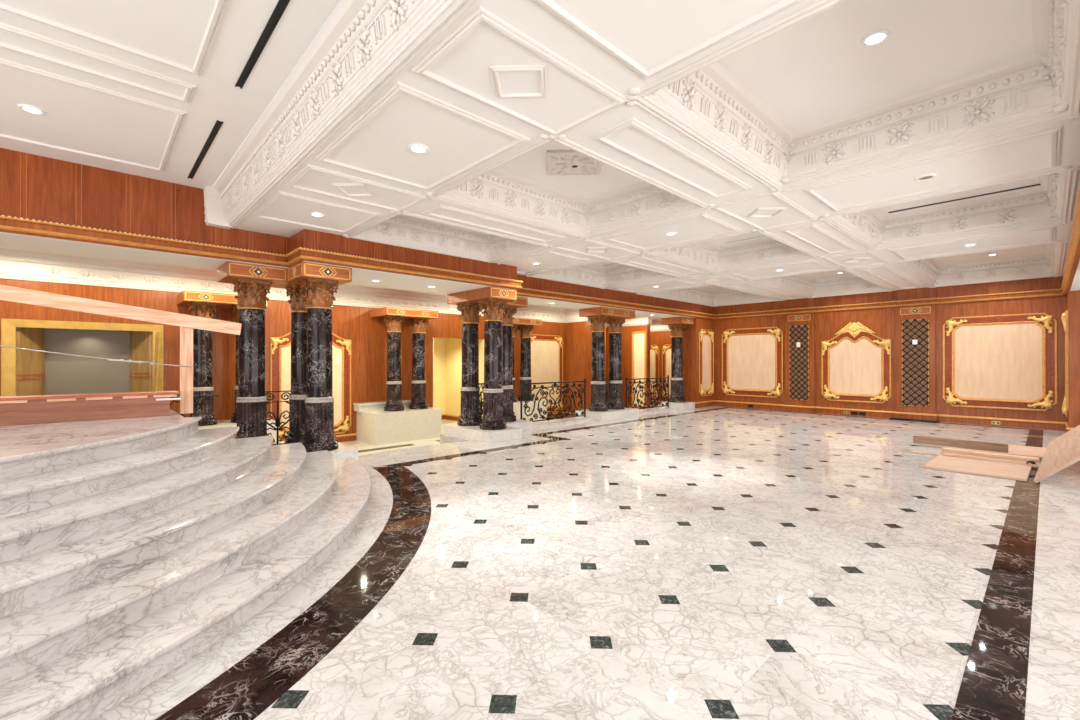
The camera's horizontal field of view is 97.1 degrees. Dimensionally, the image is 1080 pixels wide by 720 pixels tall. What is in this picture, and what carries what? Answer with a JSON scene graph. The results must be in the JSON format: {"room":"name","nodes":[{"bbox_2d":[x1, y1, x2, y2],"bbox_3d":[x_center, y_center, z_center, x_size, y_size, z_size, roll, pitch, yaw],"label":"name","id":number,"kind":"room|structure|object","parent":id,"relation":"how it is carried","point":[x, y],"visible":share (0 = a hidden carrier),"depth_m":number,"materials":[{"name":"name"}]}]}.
{"room":"ballroom","nodes":[
{"label":"ballroom","id":0,"kind":"room"},
{"bbox_2d":[0,245,660,320],"bbox_3d":[-3.301,-1.965,13.021,29.000,0.100,6.500,0,0,-43],"label":"ceiling","id":1,"kind":"structure","parent":0,"point":[5,247],"depth_m":9.51,"materials":[{"name":"white paint"}]},
{"bbox_2d":[0,278,670,440],"bbox_3d":[-3.699,0.085,12.710,28.400,4.100,6.800,0,0,-43],"label":"wall","id":2,"kind":"structure","parent":0,"point":[367,335],"depth_m":12.65,"materials":[{"name":"brown wood"}]},
{"bbox_2d":[1,319,162,395],"bbox_3d":[-8.855,0.051,9.363,2.240,1.550,0.665,0,0,-43],"label":"wall niche","id":3,"kind":"object","parent":2,"relation":"attached to","point":[23,372],"visible":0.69,"depth_m":9.38,"materials":[{"name":"yellow wood"}]},
{"bbox_2d":[152,332,160,390],"bbox_3d":[-7.847,0.086,9.750,0.256,1.320,0.076,0,0,36],"label":"strip","id":4,"kind":"object","parent":3,"relation":"on","point":[158,334],"visible":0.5,"depth_m":9.71,"materials":[{"name":"paint"}]},
{"bbox_2d":[0,248,589,322],"bbox_3d":[-5.880,-1.675,10.874,22.300,0.490,1.300,0,0,-43],"label":"trim","id":5,"kind":"structure","parent":2,"relation":"attached to","point":[14,264],"depth_m":9.85,"materials":[{"name":"paint"}]},
{"bbox_2d":[270,332,350,439],"bbox_3d":[-5.671,0.437,11.917,1.920,2.950,0.130,0,0,-43],"label":"wall panel","id":6,"kind":"object","parent":2,"relation":"attached to","point":[280,347],"visible":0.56,"depth_m":12.26,"materials":[{"name":"brown wood"}]},
{"bbox_2d":[335,433,356,441],"bbox_3d":[-8.818,2.029,8.975,15.430,0.190,0.034,0,0,-43],"label":"baseboard","id":7,"kind":"structure","parent":2,"relation":"attached to","point":[345,437],"depth_m":12.48,"materials":[{"name":"brown wood"}]},
{"bbox_2d":[0,232,694,317],"bbox_3d":[-2.418,-1.373,8.514,20.120,0.006,1.520,0,0,-43],"label":"trim","id":8,"kind":"structure","parent":2,"relation":"attached to","point":[362,277],"depth_m":6.86,"materials":[{"name":"white paint"}]},
{"bbox_2d":[0,148,713,313],"bbox_3d":[-1.964,-1.856,8.893,21.300,0.960,1.450,0,0,-43],"label":"trim","id":9,"kind":"structure","parent":2,"relation":"attached to","point":[32,186],"depth_m":6.06,"materials":[{"name":"brown wood"}]},
{"bbox_2d":[531,334,562,412],"bbox_3d":[0.203,0.502,17.428,1.850,2.850,0.130,0,0,-43],"label":"wall panel","id":10,"kind":"object","parent":2,"relation":"attached to","point":[546,350],"visible":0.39,"depth_m":17.53,"materials":[{"name":"brown wood"}]},
{"bbox_2d":[547,412,574,417],"bbox_3d":[0.368,2.051,16.883,4.950,0.190,1.074,0,0,-43],"label":"baseboard","id":11,"kind":"structure","parent":2,"relation":"attached to","point":[555,413],"depth_m":17.85,"materials":[{"name":"brown wood"}]},
{"bbox_2d":[606,316,670,331],"bbox_3d":[5.029,-1.648,20.906,4.060,0.490,6.400,0,0,-43],"label":"ceiling","id":12,"kind":"structure","parent":2,"relation":"attached to","point":[638,320],"depth_m":19.69,"materials":[{"name":"paint"}]},
{"bbox_2d":[632,331,646,407],"bbox_3d":[4.020,0.393,19.363,0.034,3.120,0.700,0,0,-43],"label":"wall panel","id":13,"kind":"object","parent":2,"relation":"attached to","point":[639,355],"visible":0.77,"depth_m":19.36,"materials":[{"name":"brown wood"}]},
{"bbox_2d":[650,345,658,397],"bbox_3d":[5.263,0.564,23.575,0.112,2.600,1.420,0,0,-43],"label":"wall panel","id":14,"kind":"object","parent":2,"relation":"attached to","point":[654,350],"visible":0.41,"depth_m":23.26,"materials":[{"name":"brown wood"}]},
{"bbox_2d":[662,344,670,398],"bbox_3d":[6.276,0.561,22.495,0.112,2.600,1.220,0,0,-43],"label":"wall panel","id":15,"kind":"object","parent":2,"relation":"attached to","point":[666,350],"visible":0.37,"depth_m":22.78,"materials":[{"name":"brown wood"}]},
{"bbox_2d":[686,400,1072,431],"bbox_3d":[8.182,1.440,12.748,1.214,0.190,9.600,0,0,-43],"label":"baseboard","id":16,"kind":"structure","parent":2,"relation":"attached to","point":[1005,422],"depth_m":12.24,"materials":[{"name":"brown wood"}]},
{"bbox_2d":[433,337,483,415],"bbox_3d":[-3.681,0.593,15.612,3.600,3.100,2.590,0,0,-43],"label":"wall","id":17,"kind":"structure","parent":0,"point":[447,352],"depth_m":17.04,"materials":[{"name":"yellow paint"}]},
{"bbox_2d":[441,414,458,420],"bbox_3d":[-3.660,2.047,15.622,2.650,0.190,2.200,0,0,-43],"label":"baseboard","id":18,"kind":"structure","parent":17,"relation":"attached to","point":[443,416],"depth_m":17.07,"materials":[{"name":"brown wood"}]},
{"bbox_2d":[338,404,658,455],"bbox_3d":[-2.890,2.209,12.573,29.000,0.150,7.700,0,0,-43],"label":"floor","id":19,"kind":"structure","parent":0,"point":[359,445],"depth_m":12.03,"materials":[{"name":"stone"}]},
{"bbox_2d":[198,418,276,441],"bbox_3d":[-6.747,1.733,10.181,1.800,0.790,1.090,0,0,-43],"label":"pedestal","id":20,"kind":"object","parent":19,"relation":"on","point":[220,423],"visible":0.07,"depth_m":10.21,"materials":[{"name":"stone"}]},
{"bbox_2d":[188,302,216,425],"bbox_3d":[-6.974,0.087,9.843,0.524,2.500,0.524,0,0,-43],"label":"marble column","id":21,"kind":"structure","parent":20,"relation":"on","point":[202,339],"depth_m":9.70,"materials":[{"name":"black stone"}]},
{"bbox_2d":[177,290,267,308],"bbox_3d":[-6.779,-1.263,10.209,1.480,0.202,1.018,0,0,-43],"label":"block","id":22,"kind":"object","parent":21,"relation":"on","point":[222,300],"visible":0.53,"depth_m":9.68,"materials":[{"name":"brown wood"}]},
{"bbox_2d":[231,305,238,422],"bbox_3d":[-6.413,0.088,10.370,0.524,2.500,0.524,0,0,-43],"label":"marble column","id":23,"kind":"structure","parent":20,"relation":"on","point":[235,310],"depth_m":10.21,"materials":[{"name":"black stone"}]},
{"bbox_2d":[358,440,439,452],"bbox_3d":[-6.343,2.123,9.092,15.200,0.003,0.250,0,0,-43],"label":"trim","id":24,"kind":"structure","parent":19,"relation":"in","point":[389,447],"depth_m":11.60,"materials":[{"name":"stone"}]},
{"bbox_2d":[356,407,441,444],"bbox_3d":[-3.805,1.740,12.943,1.930,0.790,1.090,0,0,-43],"label":"pedestal","id":25,"kind":"object","parent":19,"relation":"on","point":[377,427],"visible":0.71,"depth_m":12.44,"materials":[{"name":"stone"}]},
{"bbox_2d":[353,400,410,411],"bbox_3d":[-4.259,1.245,13.011,1.540,0.200,0.370,0,0,-43],"label":"marble ledge","id":26,"kind":"object","parent":25,"relation":"on","point":[367,406],"visible":0.79,"depth_m":12.64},
{"bbox_2d":[383,316,404,410],"bbox_3d":[-3.897,0.095,12.731,0.524,2.500,0.524,0,0,-43],"label":"marble column","id":27,"kind":"structure","parent":25,"relation":"on","point":[394,324],"depth_m":12.58,"materials":[{"name":"black stone"}]},
{"bbox_2d":[370,307,437,319],"bbox_3d":[-3.717,-1.255,13.083,1.520,0.202,1.018,0,0,-43],"label":"block","id":28,"kind":"object","parent":27,"relation":"on","point":[385,311],"visible":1,"depth_m":12.66,"materials":[{"name":"brown wood"}]},
{"bbox_2d":[408,317,428,408],"bbox_3d":[-3.365,0.096,13.230,0.524,2.500,0.524,0,0,-43],"label":"marble column","id":29,"kind":"structure","parent":25,"relation":"on","point":[418,399],"depth_m":13.08,"materials":[{"name":"black stone"}]},
{"bbox_2d":[482,399,546,420],"bbox_3d":[-0.841,1.748,15.724,1.900,0.790,1.090,0,0,-43],"label":"pedestal","id":30,"kind":"object","parent":19,"relation":"on","point":[516,405],"visible":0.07,"depth_m":15.48,"materials":[{"name":"stone"}]},
{"bbox_2d":[512,324,517,401],"bbox_3d":[-1.009,0.102,15.440,0.524,2.500,0.524,0,0,-43],"label":"marble column","id":31,"kind":"structure","parent":30,"relation":"on","point":[514,327],"depth_m":15.35,"materials":[{"name":"black stone"}]},
{"bbox_2d":[513,317,541,325],"bbox_3d":[-0.829,-1.248,15.793,1.500,0.202,1.018,0,0,-43],"label":"block","id":32,"kind":"object","parent":31,"relation":"on","point":[520,321],"visible":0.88,"depth_m":15.50,"materials":[{"name":"brown wood"}]},
{"bbox_2d":[517,325,533,400],"bbox_3d":[-0.477,0.103,15.940,0.524,2.500,0.524,0,0,-43],"label":"marble column","id":33,"kind":"structure","parent":30,"relation":"on","point":[525,330],"depth_m":15.78,"materials":[{"name":"black stone"}]},
{"bbox_2d":[0,0,1079,299],"bbox_3d":[2.230,-2.068,4.498,21.400,0.460,12.500,0,0,-43],"label":"ceiling","id":34,"kind":"structure","parent":0,"point":[815,70],"depth_m":3.88,"materials":[{"name":"white paint"}]},
{"bbox_2d":[17,104,45,114],"bbox_3d":[-4.658,-2.292,4.371,0.180,0.012,0.180,0,0,-43],"label":"recessed light","id":35,"kind":"object","parent":34,"relation":"in","point":[27,108],"visible":1,"depth_m":4.36,"materials":[{"name":"white"}]},
{"bbox_2d":[0,0,228,171],"bbox_3d":[-3.885,-2.294,1.318,5.130,0.024,7.430,0,0,-43],"label":"trim","id":36,"kind":"structure","parent":34,"relation":"attached to","point":[219,8],"depth_m":3.70,"materials":[{"name":"paint"}]},
{"bbox_2d":[187,120,222,178],"bbox_3d":[-3.744,-2.292,5.297,0.050,0.008,1.970,0,0,-43],"label":"ceiling vent","id":37,"kind":"object","parent":34,"relation":"in","point":[218,124],"visible":1,"depth_m":5.14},
{"bbox_2d":[235,0,289,88],"bbox_3d":[-1.335,-2.299,2.730,0.050,0.008,3.520,0,0,-43],"label":"ceiling vent","id":38,"kind":"object","parent":34,"relation":"in","point":[281,5],"visible":1,"depth_m":3.43,"materials":[{"name":"metal"}]},
{"bbox_2d":[310,212,324,216],"bbox_3d":[-2.802,-1.828,6.001,0.180,0.012,0.180,0,0,-43],"label":"recessed light","id":39,"kind":"object","parent":34,"relation":"in","point":[316,214],"visible":1,"depth_m":5.99,"materials":[{"name":"white"}]},
{"bbox_2d":[204,0,475,228],"bbox_3d":[-0.198,-2.062,2.045,0.350,0.485,12.245,0,0,-43],"label":"trim","id":40,"kind":"structure","parent":34,"relation":"attached to","point":[363,45],"depth_m":3.55,"materials":[{"name":"paint"}]},
{"bbox_2d":[408,144,428,153],"bbox_3d":[-1.057,-1.833,4.142,0.180,0.012,0.180,0,0,-43],"label":"recessed light","id":41,"kind":"object","parent":34,"relation":"in","point":[415,148],"visible":1,"depth_m":4.13,"materials":[{"name":"white plastic"}]},
{"bbox_2d":[342,210,552,262],"bbox_3d":[-1.340,-2.048,7.374,2.818,0.483,1.808,0,0,-43],"label":"trim","id":42,"kind":"structure","parent":34,"relation":"attached to","point":[405,229],"depth_m":7.89,"materials":[{"name":"paint"}]},
{"bbox_2d":[425,134,713,238],"bbox_3d":[0.398,-2.054,5.522,2.818,0.483,2.128,0,0,-43],"label":"trim","id":43,"kind":"structure","parent":34,"relation":"attached to","point":[491,189],"depth_m":6.11,"materials":[{"name":"paint"}]},
{"bbox_2d":[547,150,601,175],"bbox_3d":[0.402,-2.268,5.526,0.636,0.054,0.636,0,0,2],"label":"ceiling medallion","id":44,"kind":"object","parent":34,"relation":"attached to","point":[559,162],"visible":0.98,"depth_m":5.50,"materials":[{"name":"paint"}]},
{"bbox_2d":[525,259,684,288],"bbox_3d":[1.426,-2.040,10.360,2.798,0.483,2.378,0,0,-43],"label":"trim","id":45,"kind":"structure","parent":34,"relation":"attached to","point":[586,274],"depth_m":11.25,"materials":[{"name":"paint"}]},
{"bbox_2d":[252,0,1061,298],"bbox_3d":[3.437,-1.815,8.318,13.450,0.024,7.580,0,0,-43],"label":"trim","id":46,"kind":"structure","parent":34,"relation":"attached to","point":[481,14],"depth_m":4.32,"materials":[{"name":"paint"}]},
{"bbox_2d":[637,284,783,306],"bbox_3d":[5.002,-2.031,13.716,4.508,0.483,2.378,0,0,-43],"label":"trim","id":47,"kind":"structure","parent":34,"relation":"attached to","point":[695,294],"depth_m":14.98,"materials":[{"name":"paint"}]},
{"bbox_2d":[640,229,823,272],"bbox_3d":[3.359,-2.046,8.300,2.798,0.483,2.128,0,0,-43],"label":"trim","id":48,"kind":"structure","parent":34,"relation":"attached to","point":[705,255],"depth_m":9.06,"materials":[{"name":"paint"}]},
{"bbox_2d":[743,268,894,297],"bbox_3d":[6.936,-2.037,11.656,4.508,0.483,2.128,0,0,-43],"label":"trim","id":49,"kind":"structure","parent":34,"relation":"attached to","point":[799,284],"depth_m":12.88,"materials":[{"name":"paint"}]},
{"bbox_2d":[625,0,1079,191],"bbox_3d":[2.345,-2.059,3.447,2.818,0.483,2.338,0,0,-43],"label":"trim","id":50,"kind":"structure","parent":34,"relation":"attached to","point":[701,100],"depth_m":3.94,"materials":[{"name":"paint"}]},
{"bbox_2d":[860,29,890,46],"bbox_3d":[2.393,-2.295,3.404,0.180,0.012,0.180,0,0,-43],"label":"recessed light","id":51,"kind":"object","parent":34,"relation":"in","point":[876,37],"visible":1,"depth_m":3.39,"materials":[{"name":"white"}]},
{"bbox_2d":[914,174,936,180],"bbox_3d":[3.873,-1.831,4.792,0.180,0.012,0.180,0,0,-43],"label":"recessed light","id":52,"kind":"object","parent":34,"relation":"in","point":[927,176],"visible":1,"depth_m":4.78,"materials":[{"name":"white plastic"}]},
{"bbox_2d":[816,165,1079,250],"bbox_3d":[5.306,-2.052,6.225,2.798,0.483,2.338,0,0,-43],"label":"trim","id":53,"kind":"structure","parent":34,"relation":"attached to","point":[1051,204],"depth_m":6.78,"materials":[{"name":"paint"}]},
{"bbox_2d":[888,184,1039,212],"bbox_3d":[5.988,-2.288,6.777,0.050,0.008,1.700,0,0,-43],"label":"ceiling vent","id":54,"kind":"object","parent":34,"relation":"in","point":[1035,184],"visible":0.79,"depth_m":6.74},
{"bbox_2d":[889,240,1069,287],"bbox_3d":[8.882,-2.042,9.582,4.508,0.483,2.338,0,0,-43],"label":"trim","id":55,"kind":"structure","parent":34,"relation":"attached to","point":[928,270],"depth_m":10.67,"materials":[{"name":"paint"}]},
{"bbox_2d":[91,406,1079,719],"bbox_3d":[2.012,1.888,4.660,21.320,0.750,13.050,0,0,-43],"label":"floor","id":56,"kind":"structure","parent":0,"point":[734,563],"depth_m":3.23,"materials":[{"name":"stone"}]},
{"bbox_2d":[0,410,370,719],"bbox_3d":[-4.423,1.056,2.368,8.534,0.900,5.290,0,0,-43],"label":"curved staircase","id":57,"kind":"structure","parent":56,"relation":"on","point":[130,548],"depth_m":2.94,"materials":[{"name":"stone"}]},
{"bbox_2d":[0,391,180,425],"bbox_3d":[-5.294,0.481,4.267,3.320,0.262,0.290,0,0,-43],"label":"barrier","id":58,"kind":"object","parent":57,"relation":"on","point":[33,409],"visible":1,"depth_m":4.77,"materials":[{"name":"brown wood"}]},
{"bbox_2d":[180,327,192,413],"bbox_3d":[-4.077,0.080,5.499,0.120,1.070,0.040,0,0,-43],"label":"timber post","id":59,"kind":"object","parent":57,"relation":"on","point":[186,334],"visible":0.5,"depth_m":5.48,"materials":[{"name":"brown wood"}]},
{"bbox_2d":[0,285,241,334],"bbox_3d":[-4.920,-0.610,4.559,3.558,0.613,0.040,0,0,-42],"label":"rail","id":60,"kind":"object","parent":59,"relation":"on","point":[7,293],"visible":1,"depth_m":4.96,"materials":[{"name":"brown wood"}]},
{"bbox_2d":[0,345,190,366],"bbox_3d":[-4.773,-0.095,4.736,2.122,0.357,0.027,0,0,-43],"label":"cable","id":61,"kind":"object","parent":60,"relation":"attached to","point":[120,360],"visible":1,"depth_m":4.99,"materials":[{"name":"metal"}]},
{"bbox_2d":[170,395,218,416],"bbox_3d":[-5.917,1.006,5.827,3.350,1.020,0.030,0,0,-43],"label":"balustrade","id":62,"kind":"object","parent":56,"relation":"on","point":[191,414],"visible":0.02,"depth_m":6.75,"materials":[{"name":"black metal"}]},
{"bbox_2d":[232,279,271,438],"bbox_3d":[-4.335,0.080,7.177,0.524,2.500,0.524,0,0,-43],"label":"marble column","id":63,"kind":"structure","parent":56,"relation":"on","point":[251,401],"depth_m":7.03,"materials":[{"name":"black stone"}]},
{"bbox_2d":[266,390,290,444],"bbox_3d":[-4.080,0.906,7.414,0.504,0.849,0.025,0,0,-43],"label":"railing","id":64,"kind":"object","parent":56,"relation":"on","point":[277,423],"visible":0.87,"depth_m":7.42,"materials":[{"name":"black metal"}]},
{"bbox_2d":[155,466,430,719],"bbox_3d":[-2.776,1.504,1.937,2.936,0.003,9.669,0,0,23],"label":"trim","id":65,"kind":"structure","parent":56,"relation":"on","point":[254,683],"depth_m":2.69,"materials":[{"name":"stone"}]},
{"bbox_2d":[285,284,306,443],"bbox_3d":[-3.810,0.081,7.670,0.524,2.500,0.524,0,0,-43],"label":"marble column","id":66,"kind":"structure","parent":56,"relation":"on","point":[298,311],"depth_m":7.50,"materials":[{"name":"black stone"}]},
{"bbox_2d":[272,441,357,460],"bbox_3d":[-3.834,1.424,7.136,1.600,0.190,1.580,0,0,-43],"label":"plinth","id":67,"kind":"object","parent":56,"relation":"on","point":[344,451],"visible":0.15,"depth_m":7.04,"materials":[{"name":"stone"}]},
{"bbox_2d":[300,278,338,451],"bbox_3d":[-3.290,0.079,7.115,0.524,2.500,0.524,0,0,-43],"label":"marble column","id":68,"kind":"structure","parent":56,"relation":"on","point":[319,294],"depth_m":6.96,"materials":[{"name":"black stone"}]},
{"bbox_2d":[217,261,351,288],"bbox_3d":[-3.831,-1.272,7.141,1.460,0.202,1.448,0,0,-43],"label":"block","id":69,"kind":"object","parent":68,"relation":"on","point":[229,272],"visible":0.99,"depth_m":6.90,"materials":[{"name":"brown wood"}]},
{"bbox_2d":[456,302,482,425],"bbox_3d":[-1.447,0.087,9.887,0.524,2.500,0.524,0,0,-43],"label":"marble column","id":70,"kind":"structure","parent":56,"relation":"on","point":[469,311],"depth_m":9.73,"materials":[{"name":"black stone"}]},
{"bbox_2d":[475,384,483,425],"bbox_3d":[-1.187,0.912,9.607,0.025,0.849,0.504,0,0,-43],"label":"railing","id":71,"kind":"object","parent":56,"relation":"on","point":[480,403],"visible":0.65,"depth_m":9.63,"materials":[{"name":"black metal"}]},
{"bbox_2d":[443,419,531,442],"bbox_3d":[-0.856,1.432,9.917,1.710,0.190,1.600,0,0,-43],"label":"plinth","id":72,"kind":"object","parent":56,"relation":"on","point":[514,429],"visible":0.75,"depth_m":9.23,"materials":[{"name":"stone"}]},
{"bbox_2d":[478,299,507,429],"bbox_3d":[-0.914,0.085,9.318,0.524,2.500,0.524,0,0,-43],"label":"marble column","id":73,"kind":"structure","parent":56,"relation":"on","point":[493,419],"depth_m":9.16,"materials":[{"name":"black stone"}]},
{"bbox_2d":[447,286,527,307],"bbox_3d":[-0.853,-1.264,9.922,1.570,0.202,1.468,0,0,-43],"label":"block","id":74,"kind":"object","parent":73,"relation":"on","point":[472,296],"visible":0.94,"depth_m":9.28,"materials":[{"name":"brown wood"}]},
{"bbox_2d":[502,306,517,421],"bbox_3d":[-0.784,0.089,10.509,0.524,2.500,0.524,0,0,-43],"label":"marble column","id":75,"kind":"structure","parent":56,"relation":"on","point":[508,413],"depth_m":10.35,"materials":[{"name":"black stone"}]},
{"bbox_2d":[532,416,595,427],"bbox_3d":[0.355,1.507,11.601,2.340,0.050,0.640,0,0,-43],"label":"marble threshold","id":76,"kind":"object","parent":56,"relation":"on","point":[545,423],"visible":0.57,"depth_m":11.48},
{"bbox_2d":[520,378,585,421],"bbox_3d":[0.370,0.974,11.615,2.240,1.015,0.049,0,0,-43],"label":"iron railing","id":77,"kind":"object","parent":76,"relation":"on","point":[557,386],"visible":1,"depth_m":11.56,"materials":[{"name":"metal"}]},
{"bbox_2d":[587,316,608,411],"bbox_3d":[1.550,0.095,12.699,0.524,2.500,0.524,0,0,-43],"label":"marble column","id":78,"kind":"structure","parent":56,"relation":"on","point":[598,384],"depth_m":12.54,"materials":[{"name":"black stone"}]},
{"bbox_2d":[579,307,634,318],"bbox_3d":[1.835,-1.256,12.931,1.470,0.202,0.758,0,0,-43],"label":"block","id":79,"kind":"object","parent":78,"relation":"on","point":[596,311],"visible":0.99,"depth_m":12.54,"materials":[{"name":"brown wood"}]},
{"bbox_2d":[575,408,638,420],"bbox_3d":[1.833,1.440,12.927,1.610,0.190,0.890,0,0,-43],"label":"plinth","id":80,"kind":"object","parent":56,"relation":"on","point":[627,412],"visible":0.79,"depth_m":12.47,"materials":[{"name":"stone"}]},
{"bbox_2d":[605,378,610,408],"bbox_3d":[1.812,0.921,12.943,0.504,0.849,0.025,0,0,-43],"label":"railing","id":81,"kind":"object","parent":56,"relation":"on","point":[607,393],"visible":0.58,"depth_m":12.98,"materials":[{"name":"black metal"}]},
{"bbox_2d":[606,317,625,409],"bbox_3d":[2.082,0.096,13.199,0.524,2.500,0.524,0,0,-43],"label":"marble column","id":82,"kind":"structure","parent":56,"relation":"on","point":[615,327],"depth_m":13.04,"materials":[{"name":"black stone"}]},
{"bbox_2d":[639,407,677,413],"bbox_3d":[3.242,1.514,14.311,2.320,0.050,0.640,0,0,-43],"label":"marble threshold","id":83,"kind":"object","parent":56,"relation":"on","point":[657,409],"visible":0.57,"depth_m":14.34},
{"bbox_2d":[625,375,668,408],"bbox_3d":[3.254,0.982,14.322,2.250,1.015,0.049,0,0,-43],"label":"iron railing","id":84,"kind":"object","parent":83,"relation":"on","point":[667,377],"visible":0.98,"depth_m":14.28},
{"bbox_2d":[659,401,694,409],"bbox_3d":[4.404,1.447,15.346,0.770,0.190,0.840,0,0,-43],"label":"plinth","id":85,"kind":"object","parent":56,"relation":"on","point":[685,405],"visible":0.79,"depth_m":15.02,"materials":[{"name":"stone"}]},
{"bbox_2d":[668,324,685,402],"bbox_3d":[4.423,0.102,15.395,0.524,2.500,0.524,0,0,-43],"label":"marble column","id":86,"kind":"structure","parent":56,"relation":"on","point":[676,396],"depth_m":15.24,"materials":[{"name":"black stone"}]},
{"bbox_2d":[661,317,693,324],"bbox_3d":[4.431,-1.249,15.368,0.690,0.202,0.758,0,0,-43],"label":"block","id":87,"kind":"object","parent":86,"relation":"on","point":[673,320],"visible":1,"depth_m":15.11,"materials":[{"name":"brown wood"}]},
{"bbox_2d":[384,407,1029,465],"bbox_3d":[4.059,1.523,8.947,12.150,0.002,6.940,0,0,-43],"label":"trim","id":88,"kind":"structure","parent":56,"relation":"in","point":[553,438],"depth_m":9.62,"materials":[{"name":"stone"}]},
{"bbox_2d":[901,450,938,455],"bbox_3d":[6.189,1.508,7.751,0.050,0.020,0.500,0,0,-40],"label":"strip","id":89,"kind":"object","parent":56,"relation":"on","point":[901,450],"visible":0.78,"depth_m":7.73,"materials":[{"name":"brown wood"}]},
{"bbox_2d":[923,454,1031,480],"bbox_3d":[6.185,1.500,6.732,1.250,0.030,1.020,0,0,-42],"label":"plywood sheet","id":90,"kind":"object","parent":56,"relation":"on","point":[940,462],"visible":0.88,"depth_m":6.59,"materials":[{"name":"wood"}]},
{"bbox_2d":[941,448,1038,462],"bbox_3d":[6.722,1.440,7.154,0.160,0.090,1.060,0,0,-40],"label":"plank","id":91,"kind":"object","parent":90,"relation":"on","point":[943,450],"visible":0.78,"depth_m":7.10,"materials":[{"name":"brown wood"}]},
{"bbox_2d":[943,453,1039,466],"bbox_3d":[6.619,1.465,7.030,0.050,0.040,1.040,0,0,-40],"label":"batten","id":92,"kind":"object","parent":90,"relation":"on","point":[944,454],"visible":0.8,"depth_m":7.00,"materials":[{"name":"brown wood"}]},
{"bbox_2d":[951,429,1043,719],"bbox_3d":[3.220,1.508,3.258,21.160,0.002,0.210,0,0,-43],"label":"trim","id":93,"kind":"structure","parent":56,"relation":"in","point":[993,686],"depth_m":2.70,"materials":[{"name":"stone"}]},
{"bbox_2d":[967,445,1045,458],"bbox_3d":[7.859,1.504,7.988,1.000,0.030,1.150,0,0,45],"label":"plywood sheet","id":94,"kind":"object","parent":56,"relation":"on","point":[1028,451],"visible":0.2,"depth_m":7.75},
{"bbox_2d":[913,435,1007,452],"bbox_3d":[7.113,1.421,8.111,0.060,0.135,1.220,0,0,-41],"label":"plank","id":95,"kind":"object","parent":94,"relation":"on","point":[968,444],"visible":1,"depth_m":8.06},
{"bbox_2d":[1034,425,1079,482],"bbox_3d":[7.159,1.210,6.505,2.536,0.612,0.427,0,0,-40],"label":"leaning board","id":96,"kind":"object","parent":56,"relation":"on","point":[1063,451],"visible":1,"depth_m":6.23,"materials":[{"name":"wood"}]},
{"bbox_2d":[682,276,1079,427],"bbox_3d":[8.268,-0.215,12.833,1.380,3.700,9.800,0,0,-43],"label":"wall","id":97,"kind":"structure","parent":0,"point":[886,323],"depth_m":12.37,"materials":[{"name":"brown wood"}]},
{"bbox_2d":[0,184,1079,319],"bbox_3d":[0.835,-1.470,5.910,21.300,0.173,8.030,0,0,-43],"label":"trim","id":98,"kind":"structure","parent":97,"relation":"attached to","point":[8,224],"depth_m":7.15,"materials":[{"name":"brown wood"}]},
{"bbox_2d":[699,329,713,395],"bbox_3d":[5.500,0.088,15.708,0.960,2.190,0.117,0,0,-43],"label":"wall panel","id":99,"kind":"object","parent":97,"relation":"attached to","point":[706,337],"visible":1,"depth_m":15.73,"materials":[{"name":"brown wood"}]},
{"bbox_2d":[722,327,782,397],"bbox_3d":[6.705,0.071,15.171,0.112,2.180,1.930,0,0,-43],"label":"wall panel","id":100,"kind":"object","parent":97,"relation":"attached to","point":[752,358],"visible":1,"depth_m":15.15,"materials":[{"name":"brown wood"}]},
{"bbox_2d":[789,325,808,399],"bbox_3d":[7.659,0.078,14.099,0.021,2.231,0.551,0,0,-43],"label":"air vent","id":101,"kind":"object","parent":97,"relation":"in","point":[799,356],"visible":1,"depth_m":14.09,"materials":[{"name":"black metal"}]},
{"bbox_2d":[788,314,810,321],"bbox_3d":[7.662,-1.247,14.105,0.010,0.189,0.620,0,0,-43],"label":"plaque","id":102,"kind":"object","parent":97,"relation":"attached to","point":[804,317],"visible":1,"depth_m":14.09,"materials":[{"name":"brown wood"}]},
{"bbox_2d":[821,322,890,402],"bbox_3d":[8.645,0.056,13.104,0.112,2.200,1.640,0,0,-43],"label":"wall panel","id":103,"kind":"object","parent":97,"relation":"attached to","point":[856,362],"visible":1,"depth_m":13.09,"materials":[{"name":"brown wood"}]},
{"bbox_2d":[901,319,928,406],"bbox_3d":[9.527,0.068,12.108,0.021,2.221,0.561,0,0,-43],"label":"air vent","id":104,"kind":"object","parent":97,"relation":"in","point":[915,357],"visible":1,"depth_m":12.10,"materials":[{"name":"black metal"}]},
{"bbox_2d":[900,306,930,314],"bbox_3d":[9.530,-1.252,12.114,0.010,0.189,0.620,0,0,-43],"label":"plaque","id":105,"kind":"object","parent":97,"relation":"attached to","point":[927,309],"visible":1,"depth_m":12.11,"materials":[{"name":"brown wood"}]},
{"bbox_2d":[942,313,1057,410],"bbox_3d":[10.575,0.045,11.048,0.112,2.170,1.920,0,0,-43],"label":"wall panel","id":106,"kind":"object","parent":97,"relation":"attached to","point":[1009,361],"visible":1,"depth_m":10.99,"materials":[{"name":"brown wood"}]},
{"bbox_2d":[1061,310,1068,416],"bbox_3d":[10.935,0.072,9.917,0.960,2.190,0.117,0,0,-43],"label":"wall panel","id":107,"kind":"object","parent":97,"relation":"attached to","point":[1064,317],"visible":0.97,"depth_m":9.63,"materials":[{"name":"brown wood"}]},
{"bbox_2d":[1069,253,1079,290],"bbox_3d":[7.162,-1.634,5.744,12.300,0.500,0.870,0,0,-43],"label":"trim","id":108,"kind":"structure","parent":97,"relation":"attached to","point":[1079,253],"depth_m":7.43,"materials":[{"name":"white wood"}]},
{"bbox_2d":[1070,260,1079,290],"bbox_3d":[8.315,-1.384,4.515,12.300,0.006,4.200,0,0,-43],"label":"ceiling","id":109,"kind":"structure","parent":0,"point":[1075,286],"depth_m":8.32,"materials":[{"name":"white paint"}]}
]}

